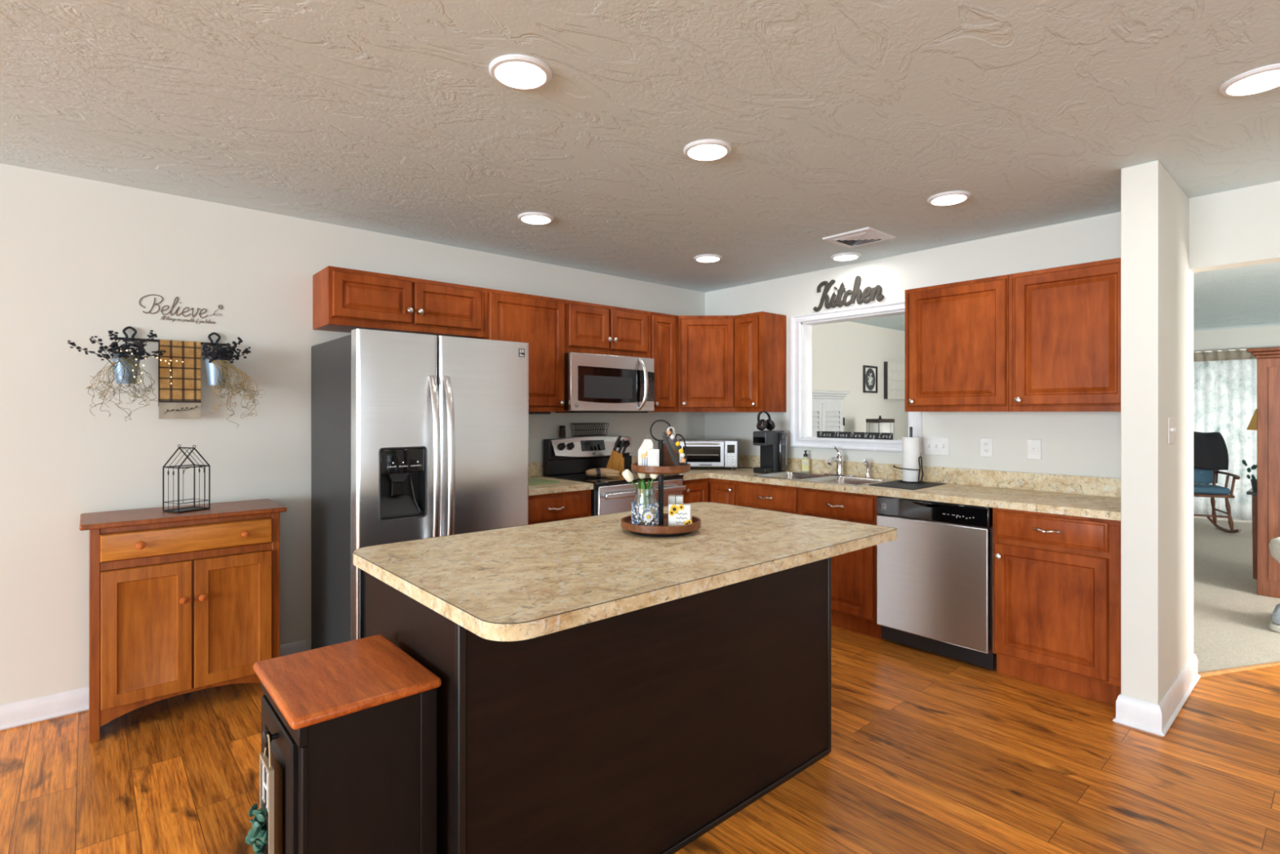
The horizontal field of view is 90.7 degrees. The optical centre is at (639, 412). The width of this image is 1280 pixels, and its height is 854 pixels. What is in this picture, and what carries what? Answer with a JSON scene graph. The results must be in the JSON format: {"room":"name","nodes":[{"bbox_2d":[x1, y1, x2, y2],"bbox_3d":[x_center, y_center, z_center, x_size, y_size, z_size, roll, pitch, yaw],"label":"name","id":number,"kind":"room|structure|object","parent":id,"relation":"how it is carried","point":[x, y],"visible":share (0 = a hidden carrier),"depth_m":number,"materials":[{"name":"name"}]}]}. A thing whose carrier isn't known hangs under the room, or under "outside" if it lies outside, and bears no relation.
{"room":"kitchen","nodes":[
{"label":"kitchen","id":0,"kind":"room"},
{"bbox_2d":[0,163,705,705],"bbox_3d":[-4.196,0.169,1.540,12.600,2.490,0.120,0,0,-41],"label":"wall","id":1,"kind":"structure","parent":0,"point":[78,256],"depth_m":3.06,"materials":[{"name":"beige paint"}]},
{"bbox_2d":[0,639,306,730],"bbox_3d":[-5.254,1.311,0.517,9.060,0.105,0.024,0,0,-41],"label":"baseboard","id":2,"kind":"structure","parent":1,"relation":"attached to","point":[18,713],"depth_m":2.82,"materials":[{"name":"white paint"}]},
{"bbox_2d":[113,326,230,346],"bbox_3d":[-2.285,-0.375,3.102,0.463,0.073,0.048,0,0,-41],"label":"wall rail","id":3,"kind":"object","parent":1,"relation":"attached to","point":[134,334],"visible":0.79,"depth_m":3.03,"materials":[{"name":"metal"}]},
{"bbox_2d":[111,337,140,383],"bbox_3d":[-2.373,-0.246,2.919,0.111,0.220,0.111,0,0,4],"label":"bucket","id":4,"kind":"object","parent":3,"relation":"hanging from","point":[130,369],"visible":0.46,"depth_m":2.89,"materials":[{"name":"metal"}]},
{"bbox_2d":[67,329,165,367],"bbox_3d":[-2.368,-0.272,2.870,0.095,0.234,0.342,0,0,43],"label":"stems","id":5,"kind":"object","parent":4,"relation":"in","point":[114,346],"visible":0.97,"depth_m":2.87,"materials":[{"name":"black plant"}]},
{"bbox_2d":[85,355,159,421],"bbox_3d":[-2.342,-0.111,2.866,0.262,0.303,0.063,0,0,-41],"label":"trailing vine","id":6,"kind":"object","parent":4,"relation":"hanging from","point":[117,357],"visible":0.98,"depth_m":2.86,"materials":[{"name":"beige plant"}]},
{"bbox_2d":[158,339,200,418],"bbox_3d":[-2.258,-0.163,3.102,0.167,0.384,0.047,0,0,-41],"label":"wall decoration","id":7,"kind":"object","parent":3,"relation":"hanging from","point":[180,399],"visible":0.99,"depth_m":3.09,"materials":[{"name":"brown wood"}]},
{"bbox_2d":[164,405,198,413],"bbox_3d":[-2.237,-0.016,3.090,0.143,0.042,0.001,0,0,-41],"label":"print","id":8,"kind":"object","parent":7,"relation":"attached to","point":[167,409],"depth_m":3.09},
{"bbox_2d":[204,342,228,386],"bbox_3d":[-2.108,-0.246,3.151,0.111,0.220,0.111,0,0,4],"label":"bucket","id":9,"kind":"object","parent":3,"relation":"hanging from","point":[211,368],"visible":0.48,"depth_m":3.11,"materials":[{"name":"metal"}]},
{"bbox_2d":[200,337,250,363],"bbox_3d":[-2.058,-0.269,3.151,0.209,0.228,0.090,0,0,-41],"label":"stems","id":10,"kind":"object","parent":9,"relation":"in","point":[219,353],"visible":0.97,"depth_m":3.12,"materials":[{"name":"black plant"}]},
{"bbox_2d":[205,359,266,426],"bbox_3d":[-2.016,-0.094,3.153,0.264,0.337,0.064,0,0,-41],"label":"trailing vine","id":11,"kind":"object","parent":9,"relation":"hanging from","point":[215,362],"visible":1,"depth_m":3.14,"materials":[{"name":"beige plant"}]},
{"bbox_2d":[138,294,223,324],"bbox_3d":[-2.274,-0.511,3.143,0.342,0.129,0.002,0,0,-41],"label":"wall decal","id":12,"kind":"object","parent":1,"relation":"attached to","point":[157,304],"visible":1,"depth_m":3.13,"materials":[{"name":"black plastic"}]},
{"bbox_2d":[312,266,487,338],"bbox_3d":[-1.369,-0.618,3.701,0.914,0.305,0.354,0,0,-41],"label":"upper cabinet","id":13,"kind":"object","parent":1,"relation":"attached to","point":[344,300],"visible":0.98,"depth_m":3.53,"materials":[{"name":"brown wood"}]},
{"bbox_2d":[483,288,568,411],"bbox_3d":[-0.795,-0.389,4.204,0.610,0.762,0.354,0,0,-41],"label":"upper cabinet","id":14,"kind":"object","parent":1,"relation":"attached to","point":[540,322],"visible":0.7,"depth_m":4.13,"materials":[{"name":"brown wood"}]},
{"bbox_2d":[568,300,650,358],"bbox_3d":[-0.288,-0.592,4.648,0.756,0.356,0.354,0,0,-41],"label":"upper cabinet","id":15,"kind":"object","parent":1,"relation":"attached to","point":[593,328],"visible":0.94,"depth_m":4.52,"materials":[{"name":"brown wood"}]},
{"bbox_2d":[555,351,654,413],"bbox_3d":[-0.271,-0.206,4.591,0.803,0.409,0.460,0,0,-41],"label":"microwave","id":16,"kind":"object","parent":15,"relation":"attached to","point":[594,383],"visible":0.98,"depth_m":4.41,"materials":[{"name":"silver metal"}]},
{"bbox_2d":[647,311,678,412],"bbox_3d":[0.109,-0.389,4.997,0.298,0.762,0.354,0,0,-41],"label":"upper cabinet","id":17,"kind":"object","parent":1,"relation":"attached to","point":[664,326],"visible":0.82,"depth_m":4.88,"materials":[{"name":"brown wood"}]},
{"bbox_2d":[678,315,735,412],"bbox_3d":[0.540,-0.389,5.204,0.642,0.762,0.609,0,0,-41],"label":"upper cabinet","id":18,"kind":"object","parent":1,"relation":"attached to","point":[706,344],"visible":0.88,"depth_m":4.98,"materials":[{"name":"brown wood"}]},
{"bbox_2d":[0,0,1279,331],"bbox_3d":[0.768,-1.126,1.224,19.650,0.100,7.500,0,0,-41],"label":"ceiling","id":19,"kind":"structure","parent":0,"point":[387,117],"depth_m":2.30,"materials":[{"name":"white paint"}]},
{"bbox_2d":[488,54,551,90],"bbox_3d":[-0.377,-1.069,1.995,0.196,0.014,0.196,0,0,-41],"label":"recessed light","id":20,"kind":"object","parent":19,"relation":"in","point":[517,72],"visible":1,"depth_m":1.97,"materials":[{"name":"white paint"}]},
{"bbox_2d":[494,62,546,88],"bbox_3d":[-0.377,-1.064,1.995,0.160,0.004,0.160,0,0,-41],"label":"diffuser","id":21,"kind":"object","parent":20,"relation":"attached to","point":[513,75],"depth_m":1.98,"materials":[{"name":"white"}]},
{"bbox_2d":[517,212,554,224],"bbox_3d":[-0.573,-1.069,3.483,0.196,0.014,0.196,0,0,-41],"label":"recessed light","id":22,"kind":"object","parent":19,"relation":"in","point":[532,218],"visible":1,"depth_m":3.45,"materials":[{"name":"white paint"}]},
{"bbox_2d":[521,215,550,224],"bbox_3d":[-0.573,-1.064,3.483,0.160,0.004,0.160,0,0,-41],"label":"diffuser","id":23,"kind":"object","parent":22,"relation":"attached to","point":[532,220],"depth_m":3.48,"materials":[{"name":"white"}]},
{"bbox_2d":[683,139,731,161],"bbox_3d":[0.275,-1.069,2.583,0.196,0.014,0.196,0,0,-41],"label":"recessed light","id":24,"kind":"object","parent":19,"relation":"in","point":[703,150],"visible":1,"depth_m":2.56,"materials":[{"name":"white paint"}]},
{"bbox_2d":[688,144,726,160],"bbox_3d":[0.275,-1.064,2.583,0.160,0.004,0.160,0,0,-41],"label":"diffuser","id":25,"kind":"object","parent":24,"relation":"attached to","point":[695,152],"depth_m":2.57,"materials":[{"name":"white"}]},
{"bbox_2d":[693,253,722,262],"bbox_3d":[0.471,-1.069,4.380,0.196,0.014,0.196,0,0,-41],"label":"recessed light","id":26,"kind":"object","parent":19,"relation":"in","point":[707,258],"visible":1,"depth_m":4.34,"materials":[{"name":"white paint"}]},
{"bbox_2d":[831,252,860,261],"bbox_3d":[1.411,-1.069,4.335,0.196,0.014,0.196,0,0,-41],"label":"recessed light","id":27,"kind":"object","parent":19,"relation":"in","point":[848,255],"visible":1,"depth_m":4.29,"materials":[{"name":"white paint"}]},
{"bbox_2d":[833,254,857,261],"bbox_3d":[1.411,-1.064,4.335,0.160,0.004,0.160,0,0,-41],"label":"diffuser","id":28,"kind":"object","parent":27,"relation":"attached to","point":[836,257],"depth_m":4.32,"materials":[{"name":"white"}]},
{"bbox_2d":[822,226,895,248],"bbox_3d":[1.339,-1.067,3.872,0.310,0.019,0.310,0,0,-41],"label":"ceiling vent","id":29,"kind":"object","parent":19,"relation":"in","point":[868,235],"visible":1,"depth_m":3.84,"materials":[{"name":"white metal"}]},
{"bbox_2d":[927,191,970,205],"bbox_3d":[1.544,-1.069,3.160,0.196,0.014,0.196,0,0,-41],"label":"recessed light","id":30,"kind":"object","parent":19,"relation":"in","point":[952,197],"visible":1,"depth_m":3.13,"materials":[{"name":"white paint"}]},
{"bbox_2d":[931,194,966,205],"bbox_3d":[1.544,-1.064,3.160,0.160,0.004,0.160,0,0,-41],"label":"diffuser","id":31,"kind":"object","parent":30,"relation":"attached to","point":[937,199],"depth_m":3.14,"materials":[{"name":"white plastic"}]},
{"bbox_2d":[1218,63,1279,97],"bbox_3d":[2.000,-1.069,2.038,0.196,0.014,0.196,0,0,-41],"label":"recessed light","id":32,"kind":"object","parent":19,"relation":"in","point":[1265,78],"visible":1,"depth_m":2.03,"materials":[{"name":"white paint"}]},
{"bbox_2d":[1226,70,1279,95],"bbox_3d":[2.000,-1.064,2.038,0.160,0.004,0.160,0,0,-41],"label":"diffuser","id":33,"kind":"object","parent":32,"relation":"attached to","point":[1247,83],"depth_m":2.04,"materials":[{"name":"white plastic"}]},
{"bbox_2d":[0,624,1279,853],"bbox_3d":[-1.422,1.389,-0.828,13.450,0.050,7.100,0,0,-41],"label":"floor","id":34,"kind":"structure","parent":0,"point":[931,753],"depth_m":2.35,"materials":[{"name":"brown wood"}]},
{"bbox_2d":[79,498,286,742],"bbox_3d":[-2.121,0.909,2.959,0.752,0.907,0.422,0,0,-41],"label":"base cabinet","id":35,"kind":"object","parent":34,"relation":"on","point":[180,603],"visible":0.94,"depth_m":2.80,"materials":[{"name":"brown wood"}]},
{"bbox_2d":[162,444,210,512],"bbox_3d":[-2.126,0.302,2.963,0.122,0.307,0.144,0,0,25],"label":"lantern","id":36,"kind":"object","parent":35,"relation":"on","point":[193,508],"visible":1,"depth_m":2.95,"materials":[{"name":"metal"}]},
{"bbox_2d":[253,634,441,853],"bbox_3d":[-0.750,1.003,1.580,0.350,0.719,0.420,0,0,-41],"label":"bin","id":37,"kind":"object","parent":34,"relation":"on","point":[351,726],"visible":0.95,"depth_m":1.46,"materials":[{"name":"paint"}]},
{"bbox_2d":[245,733,274,853],"bbox_3d":[-0.865,0.919,1.435,0.044,0.376,0.100,0,0,-41],"label":"letter sign","id":38,"kind":"object","parent":37,"relation":"hanging from","point":[263,821],"visible":1,"depth_m":1.43,"materials":[{"name":"white wood"}]},
{"bbox_2d":[311,328,528,649],"bbox_3d":[-1.192,0.485,3.476,0.918,1.756,0.860,0,0,-41],"label":"refrigerator","id":39,"kind":"object","parent":34,"relation":"on","point":[414,436],"visible":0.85,"depth_m":3.15,"materials":[{"name":"silver metal"}]},
{"bbox_2d":[528,489,591,524],"bbox_3d":[-0.707,0.926,4.074,0.565,0.874,0.661,0,0,-41],"label":"base cabinet","id":40,"kind":"object","parent":34,"relation":"on","point":[544,508],"visible":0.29,"depth_m":3.87,"materials":[{"name":"brown wood"}]},
{"bbox_2d":[528,462,593,495],"bbox_3d":[-0.717,0.419,4.084,0.570,0.138,0.633,0,0,-41],"label":"countertop","id":41,"kind":"structure","parent":40,"relation":"on","point":[535,468],"depth_m":3.98,"materials":[{"name":"beige stone"}]},
{"bbox_2d":[528,477,559,485],"bbox_3d":[-0.745,0.446,4.080,0.340,0.008,0.330,0,0,-41],"label":"cutting board","id":42,"kind":"object","parent":41,"relation":"on","point":[532,481],"visible":0.46,"depth_m":4.05,"materials":[{"name":"plastic"}]},
{"bbox_2d":[542,435,685,515],"bbox_3d":[-0.170,0.768,4.490,0.781,1.189,0.692,0,0,-41],"label":"range","id":43,"kind":"object","parent":34,"relation":"on","point":[567,458],"visible":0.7,"depth_m":4.47,"materials":[{"name":"silver metal"}]},
{"bbox_2d":[569,422,608,436],"bbox_3d":[-0.375,0.124,4.727,0.326,0.095,0.060,0,0,-41],"label":"wire basket","id":44,"kind":"object","parent":43,"relation":"on","point":[576,425],"visible":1,"depth_m":4.71,"materials":[{"name":"metal"}]},
{"bbox_2d":[585,467,620,477],"bbox_3d":[-0.256,0.408,4.327,0.230,0.064,0.110,0,0,-10],"label":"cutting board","id":45,"kind":"object","parent":43,"relation":"on","point":[597,472],"visible":1,"depth_m":4.30,"materials":[{"name":"beige wood"}]},
{"bbox_2d":[542,469,683,484],"bbox_3d":[-0.188,0.448,4.511,0.781,0.015,0.635,0,0,-41],"label":"cooktop","id":46,"kind":"object","parent":43,"relation":"in","point":[580,475],"depth_m":4.35,"materials":[{"name":"black glass"}]},
{"bbox_2d":[605,435,627,473],"bbox_3d":[-0.175,0.302,4.670,0.173,0.278,0.110,0,0,1],"label":"knife block","id":47,"kind":"object","parent":43,"relation":"on","point":[616,460],"visible":0.8,"depth_m":4.62,"materials":[{"name":"brown wood"}]},
{"bbox_2d":[352,502,897,853],"bbox_3d":[0.019,0.906,2.272,1.734,0.914,1.029,0,0,-41],"label":"kitchen island","id":48,"kind":"object","parent":34,"relation":"on","point":[605,687],"visible":0.94,"depth_m":1.87,"materials":[{"name":"brown wood"}]},
{"bbox_2d":[621,419,701,537],"bbox_3d":[0.079,0.237,2.409,0.304,0.425,0.304,0,0,-41],"label":"tiered tray","id":49,"kind":"object","parent":48,"relation":"on","point":[662,529],"depth_m":2.33,"materials":[{"name":"brown wood"}]},
{"bbox_2d":[631,486,658,525],"bbox_3d":[0.019,0.350,2.347,0.104,0.146,0.098,0,0,2],"label":"jar","id":50,"kind":"object","parent":49,"relation":"on","point":[635,514],"visible":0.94,"depth_m":2.32,"materials":[{"name":"clear glass"}]},
{"bbox_2d":[622,469,652,524],"bbox_3d":[-0.013,0.309,2.344,0.115,0.205,0.048,0,0,-17],"label":"tulip","id":51,"kind":"object","parent":50,"relation":"in","point":[627,474],"visible":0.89,"depth_m":2.32,"materials":[{"name":"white plant"}]},
{"bbox_2d":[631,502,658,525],"bbox_3d":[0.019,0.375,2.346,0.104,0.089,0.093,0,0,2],"label":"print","id":52,"kind":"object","parent":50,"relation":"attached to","point":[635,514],"depth_m":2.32},
{"bbox_2d":[631,502,658,525],"bbox_3d":[0.019,0.374,2.345,0.103,0.089,0.092,0,0,2],"label":"print","id":53,"kind":"object","parent":50,"relation":"attached to","point":[635,514],"depth_m":2.32},
{"bbox_2d":[639,474,658,523],"bbox_3d":[0.031,0.303,2.336,0.087,0.217,0.044,0,0,27],"label":"tulip","id":54,"kind":"object","parent":50,"relation":"in","point":[643,496],"visible":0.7,"depth_m":2.34,"materials":[{"name":"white plant"}]},
{"bbox_2d":[638,439,653,466],"bbox_3d":[0.021,0.154,2.375,0.056,0.112,0.022,0,0,-7],"label":"sign","id":55,"kind":"object","parent":49,"relation":"on","point":[647,444],"visible":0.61,"depth_m":2.37,"materials":[{"name":"white wood"}]},
{"bbox_2d":[648,448,659,466],"bbox_3d":[0.050,0.172,2.348,0.042,0.076,0.025,0,0,2],"label":"ornament","id":56,"kind":"object","parent":49,"relation":"on","point":[653,454],"visible":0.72,"depth_m":2.34,"materials":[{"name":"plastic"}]},
{"bbox_2d":[663,442,676,466],"bbox_3d":[0.098,0.162,2.443,0.085,0.097,0.024,0,0,2],"label":"decorative sign","id":57,"kind":"object","parent":49,"relation":"on","point":[668,461],"visible":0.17,"depth_m":2.43,"materials":[{"name":"brown wood"}]},
{"bbox_2d":[666,426,687,465],"bbox_3d":[0.139,0.128,2.379,0.073,0.153,0.072,0,0,10],"label":"bead garland","id":58,"kind":"object","parent":49,"relation":"hanging from","point":[668,433],"visible":1,"depth_m":2.35,"materials":[{"name":"multicoloured plastic"}]},
{"bbox_2d":[668,502,692,525],"bbox_3d":[0.152,0.382,2.359,0.090,0.088,0.035,0,0,15],"label":"block","id":59,"kind":"object","parent":49,"relation":"on","point":[678,513],"visible":0.9,"depth_m":2.35,"materials":[{"name":"white wood"}]},
{"bbox_2d":[682,477,737,505],"bbox_3d":[0.523,0.926,5.006,0.926,0.874,0.881,0,0,-41],"label":"base cabinet","id":60,"kind":"object","parent":34,"relation":"on","point":[702,490],"visible":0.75,"depth_m":4.67,"materials":[{"name":"brown wood"}]},
{"bbox_2d":[631,453,1120,520],"bbox_3d":[1.273,0.419,4.148,0.929,0.138,3.160,0,0,-41],"label":"countertop","id":61,"kind":"structure","parent":60,"relation":"on","point":[1095,497],"depth_m":3.68,"materials":[{"name":"beige stone"}]},
{"bbox_2d":[678,438,737,469],"bbox_3d":[0.546,0.332,5.115,0.464,0.235,0.329,0,0,4],"label":"toaster oven","id":62,"kind":"object","parent":61,"relation":"on","point":[700,452],"visible":0.88,"depth_m":4.98,"materials":[{"name":"silver metal"}]},
{"bbox_2d":[752,430,786,473],"bbox_3d":[0.991,0.292,4.813,0.148,0.315,0.278,0,0,42],"label":"coffee maker","id":63,"kind":"object","parent":61,"relation":"on","point":[772,443],"visible":1,"depth_m":4.78,"materials":[{"name":"grey plastic"}]},
{"bbox_2d":[756,410,774,431],"bbox_3d":[0.953,0.058,4.790,0.146,0.152,0.088,0,0,-34],"label":"headphones","id":64,"kind":"object","parent":63,"relation":"on","point":[762,424],"visible":1,"depth_m":4.77,"materials":[{"name":"black plastic"}]},
{"bbox_2d":[747,471,900,486],"bbox_3d":[1.259,0.532,4.381,0.540,0.173,0.860,0,0,-41],"label":"sink","id":65,"kind":"object","parent":61,"relation":"in","point":[858,481],"visible":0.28,"depth_m":4.42,"materials":[{"name":"metal"}]},
{"bbox_2d":[823,445,856,476],"bbox_3d":[1.386,0.341,4.488,0.171,0.209,0.250,0,0,-41],"label":"kitchen faucet","id":66,"kind":"object","parent":61,"relation":"on","point":[838,460],"visible":1,"depth_m":4.51,"materials":[{"name":"silver metal"}]},
{"bbox_2d":[869,480,945,489],"bbox_3d":[1.675,0.447,3.954,0.463,0.004,0.300,0,0,-41],"label":"drying mat","id":67,"kind":"object","parent":61,"relation":"on","point":[895,484],"visible":0.76,"depth_m":3.89,"materials":[{"name":"black fabric"}]},
{"bbox_2d":[893,426,924,483],"bbox_3d":[1.742,0.266,4.065,0.169,0.357,0.191,0,0,-41],"label":"paper towel holder","id":68,"kind":"object","parent":67,"relation":"on","point":[910,428],"visible":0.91,"depth_m":3.99,"materials":[{"name":"metal"}]},
{"bbox_2d":[902,436,919,481],"bbox_3d":[1.746,0.296,4.069,0.105,0.280,0.105,0,0,-41],"label":"paper towel roll","id":69,"kind":"object","parent":68,"relation":"on","point":[910,446],"visible":0.97,"depth_m":4.02,"materials":[{"name":"white paper"}]},
{"bbox_2d":[737,480,883,639],"bbox_3d":[1.269,0.926,4.356,0.661,0.874,1.076,0,0,-41],"label":"base cabinet","id":70,"kind":"object","parent":34,"relation":"on","point":[853,573],"visible":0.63,"depth_m":3.93,"materials":[{"name":"brown wood"}]},
{"bbox_2d":[876,495,996,670],"bbox_3d":[1.830,0.926,3.706,0.622,0.868,0.623,0,0,-41],"label":"dishwasher","id":71,"kind":"object","parent":34,"relation":"on","point":[935,580],"visible":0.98,"depth_m":3.48,"materials":[{"name":"silver metal"}]},
{"bbox_2d":[992,507,1120,705],"bbox_3d":[2.228,0.926,3.261,0.661,0.874,0.562,0,0,-41],"label":"base cabinet","id":72,"kind":"object","parent":34,"relation":"on","point":[1056,578],"visible":0.88,"depth_m":3.06,"materials":[{"name":"brown wood"}]},
{"bbox_2d":[1197,661,1279,677],"bbox_3d":[4.399,1.364,2.132,0.844,0.018,3.788,0,0,-41],"label":"trim","id":73,"kind":"structure","parent":34,"relation":"on","point":[1210,673],"depth_m":3.35,"materials":[{"name":"brown wood"}]},
{"bbox_2d":[812,321,908,439],"bbox_3d":[3.126,0.169,8.092,7.050,2.490,0.120,0,0,-41],"label":"wall","id":74,"kind":"structure","parent":0,"point":[840,350],"depth_m":7.54,"materials":[{"name":"paint"}]},
{"bbox_2d":[862,364,877,393],"bbox_3d":[2.817,-0.411,7.723,0.310,0.330,0.024,0,0,-41],"label":"framed piece","id":75,"kind":"object","parent":74,"relation":"attached to","point":[869,372],"visible":1,"depth_m":7.71,"materials":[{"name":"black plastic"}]},
{"bbox_2d":[865,367,875,391],"bbox_3d":[2.815,-0.411,7.726,0.258,0.278,0.001,0,0,-41],"label":"print","id":76,"kind":"object","parent":75,"relation":"attached to","point":[870,372],"depth_m":7.73,"materials":[{"name":"grey paper"}]},
{"bbox_2d":[884,361,905,399],"bbox_3d":[3.322,-0.411,8.149,0.620,0.470,0.049,0,0,-41],"label":"canvas panel","id":77,"kind":"object","parent":74,"relation":"attached to","point":[894,372],"visible":0.91,"depth_m":8.04,"materials":[{"name":"white fabric"}]},
{"bbox_2d":[705,180,1279,478],"bbox_3d":[2.934,0.169,3.062,0.130,2.490,7.210,0,0,-41],"label":"wall","id":78,"kind":"structure","parent":0,"point":[1075,443],"depth_m":3.78,"materials":[{"name":"beige paint"}]},
{"bbox_2d":[734,311,786,412],"bbox_3d":[0.936,-0.389,4.971,0.354,0.762,0.262,0,0,-41],"label":"upper cabinet","id":79,"kind":"object","parent":78,"relation":"attached to","point":[760,337],"visible":0.99,"depth_m":4.88,"materials":[{"name":"brown wood"}]},
{"bbox_2d":[813,275,884,311],"bbox_3d":[1.501,-0.874,4.579,0.015,0.222,0.569,0,0,-41],"label":"kitchen sign","id":80,"kind":"object","parent":78,"relation":"attached to","point":[871,292],"visible":1,"depth_m":4.58,"materials":[{"name":"grey metal"}]},
{"bbox_2d":[790,300,922,453],"bbox_3d":[1.567,-0.246,4.604,0.150,1.024,1.034,0,0,-41],"label":"window frame","id":81,"kind":"structure","parent":78,"relation":"attached to","point":[916,417],"depth_m":4.85,"materials":[{"name":"white paint"}]},
{"bbox_2d":[817,431,893,439],"bbox_3d":[1.544,0.162,4.578,0.018,0.049,0.594,0,0,-41],"label":"sign","id":82,"kind":"object","parent":81,"relation":"on","point":[860,435],"visible":1,"depth_m":4.55,"materials":[{"name":"black wood"}]},
{"bbox_2d":[924,436,949,455],"bbox_3d":[1.922,0.214,4.104,0.014,0.118,0.165,0,0,-41],"label":"switch plate","id":83,"kind":"object","parent":78,"relation":"attached to","point":[940,446],"visible":1,"depth_m":4.10,"materials":[{"name":"white plastic"}]},
{"bbox_2d":[905,274,1008,411],"bbox_3d":[1.947,-0.389,3.818,0.354,0.762,0.590,0,0,-41],"label":"upper cabinet","id":84,"kind":"object","parent":78,"relation":"attached to","point":[957,334],"visible":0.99,"depth_m":3.70,"materials":[{"name":"brown wood"}]},
{"bbox_2d":[979,437,992,457],"bbox_3d":[2.125,0.211,3.879,0.007,0.117,0.074,0,0,-41],"label":"wall outlet","id":85,"kind":"object","parent":78,"relation":"attached to","point":[985,443],"visible":1,"depth_m":3.88,"materials":[{"name":"white plastic"}]},
{"bbox_2d":[1026,439,1041,459],"bbox_3d":[2.294,0.212,3.680,0.014,0.117,0.074,0,0,-41],"label":"cable plate","id":86,"kind":"object","parent":78,"relation":"attached to","point":[1033,446],"visible":1,"depth_m":3.68,"materials":[{"name":"white plastic"}]},
{"bbox_2d":[1008,257,1120,411],"bbox_3d":[2.337,-0.389,3.372,0.354,0.762,0.590,0,0,-41],"label":"upper cabinet","id":87,"kind":"object","parent":78,"relation":"attached to","point":[1064,322],"visible":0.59,"depth_m":3.29,"materials":[{"name":"brown wood"}]},
{"bbox_2d":[1120,160,1193,704],"bbox_3d":[2.484,0.144,3.018,0.865,2.440,0.130,0,0,-41],"label":"wall","id":88,"kind":"structure","parent":0,"point":[1157,278],"depth_m":2.76,"materials":[{"name":"beige paint"}]},
{"bbox_2d":[1112,653,1200,736],"bbox_3d":[2.484,1.301,3.018,0.913,0.125,0.178,0,0,-41],"label":"baseboard","id":89,"kind":"structure","parent":88,"relation":"attached to","point":[1142,715],"depth_m":2.76,"materials":[{"name":"white paint"}]},
{"bbox_2d":[1168,417,1175,444],"bbox_3d":[2.395,0.080,2.842,0.118,0.118,0.014,0,0,-41],"label":"switch plate","id":90,"kind":"object","parent":88,"relation":"attached to","point":[1171,420],"visible":1,"depth_m":2.83,"materials":[{"name":"white plastic"}]},
{"bbox_2d":[1193,515,1279,672],"bbox_3d":[5.521,1.387,5.390,6.810,0.054,7.300,0,0,-41],"label":"floor","id":91,"kind":"structure","parent":0,"point":[1231,621],"depth_m":4.49,"materials":[{"name":"beige carpet"}]},
{"bbox_2d":[812,390,849,436],"bbox_3d":[1.529,0.574,6.167,0.880,1.570,0.630,0,0,-41],"label":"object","id":92,"kind":"object","parent":91,"relation":"on","point":[827,406],"visible":0.2,"depth_m":6.02,"materials":[{"name":"white wood"}]},
{"bbox_2d":[866,415,894,439],"bbox_3d":[2.679,0.695,7.048,0.300,1.330,0.300,0,0,-19],"label":"floor lamp","id":93,"kind":"object","parent":91,"relation":"on","point":[873,425],"visible":0.38,"depth_m":6.97,"materials":[{"name":"glass"}]},
{"bbox_2d":[1193,470,1241,533],"bbox_3d":[6.529,0.804,7.415,0.633,1.107,0.889,0,0,25],"label":"rocking chair","id":94,"kind":"object","parent":91,"relation":"on","point":[1213,521],"visible":0.41,"depth_m":7.17,"materials":[{"name":"brown wood"}]},
{"bbox_2d":[1193,431,1228,483],"bbox_3d":[6.627,0.534,7.625,0.656,0.630,0.332,0,0,25],"label":"throw blanket","id":95,"kind":"object","parent":94,"relation":"on","point":[1210,449],"visible":0.41,"depth_m":7.46,"materials":[{"name":"black fabric"}]},
{"bbox_2d":[1193,484,1230,494],"bbox_3d":[6.513,0.883,7.379,0.480,0.075,0.440,0,0,25],"label":"seat cushion","id":96,"kind":"object","parent":94,"relation":"on","point":[1197,488],"visible":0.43,"depth_m":7.18,"materials":[{"name":"fabric"}]},
{"bbox_2d":[1193,468,1213,484],"bbox_3d":[6.614,0.614,7.599,0.420,0.463,0.150,0,0,25],"label":"cushion","id":97,"kind":"object","parent":96,"relation":"on","point":[1201,476],"visible":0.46,"depth_m":7.50,"materials":[{"name":"fabric"}]},
{"bbox_2d":[1246,488,1257,579],"bbox_3d":[5.286,1.001,5.165,0.440,0.715,0.440,0,0,-41],"label":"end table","id":98,"kind":"object","parent":91,"relation":"on","point":[1251,491],"visible":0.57,"depth_m":5.17,"materials":[{"name":"brown wood"}]},
{"bbox_2d":[1241,459,1257,491],"bbox_3d":[5.094,0.510,5.192,0.146,0.266,0.206,0,0,-41],"label":"potted plant","id":99,"kind":"object","parent":98,"relation":"on","point":[1254,482],"visible":0.34,"depth_m":5.21,"materials":[{"name":"green plant"}]},
{"bbox_2d":[1246,346,1279,598],"bbox_3d":[5.164,0.439,4.476,0.604,1.840,1.204,0,0,-41],"label":"oak hutch","id":100,"kind":"object","parent":91,"relation":"on","point":[1268,358],"visible":1,"depth_m":4.68,"materials":[{"name":"brown wood"}]},
{"bbox_2d":[1268,537,1279,632],"bbox_3d":[4.254,1.081,3.930,0.500,0.555,0.485,0,0,-41],"label":"cat tree","id":101,"kind":"object","parent":91,"relation":"on","point":[1274,544],"visible":1,"depth_m":3.98,"materials":[{"name":"fabric"}]},
{"bbox_2d":[1193,346,1279,520],"bbox_3d":[7.799,0.261,7.559,0.096,2.146,2.920,0,0,-41],"label":"curtain","id":102,"kind":"object","parent":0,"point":[1225,382],"visible":0.33,"depth_m":7.94,"materials":[{"name":"white fabric"}]},
{"bbox_2d":[1193,324,1279,351],"bbox_3d":[8.021,0.169,7.582,0.140,2.490,7.300,0,0,-41],"label":"wall","id":103,"kind":"structure","parent":0,"point":[1264,335],"depth_m":8.00,"materials":[{"name":"paint"}]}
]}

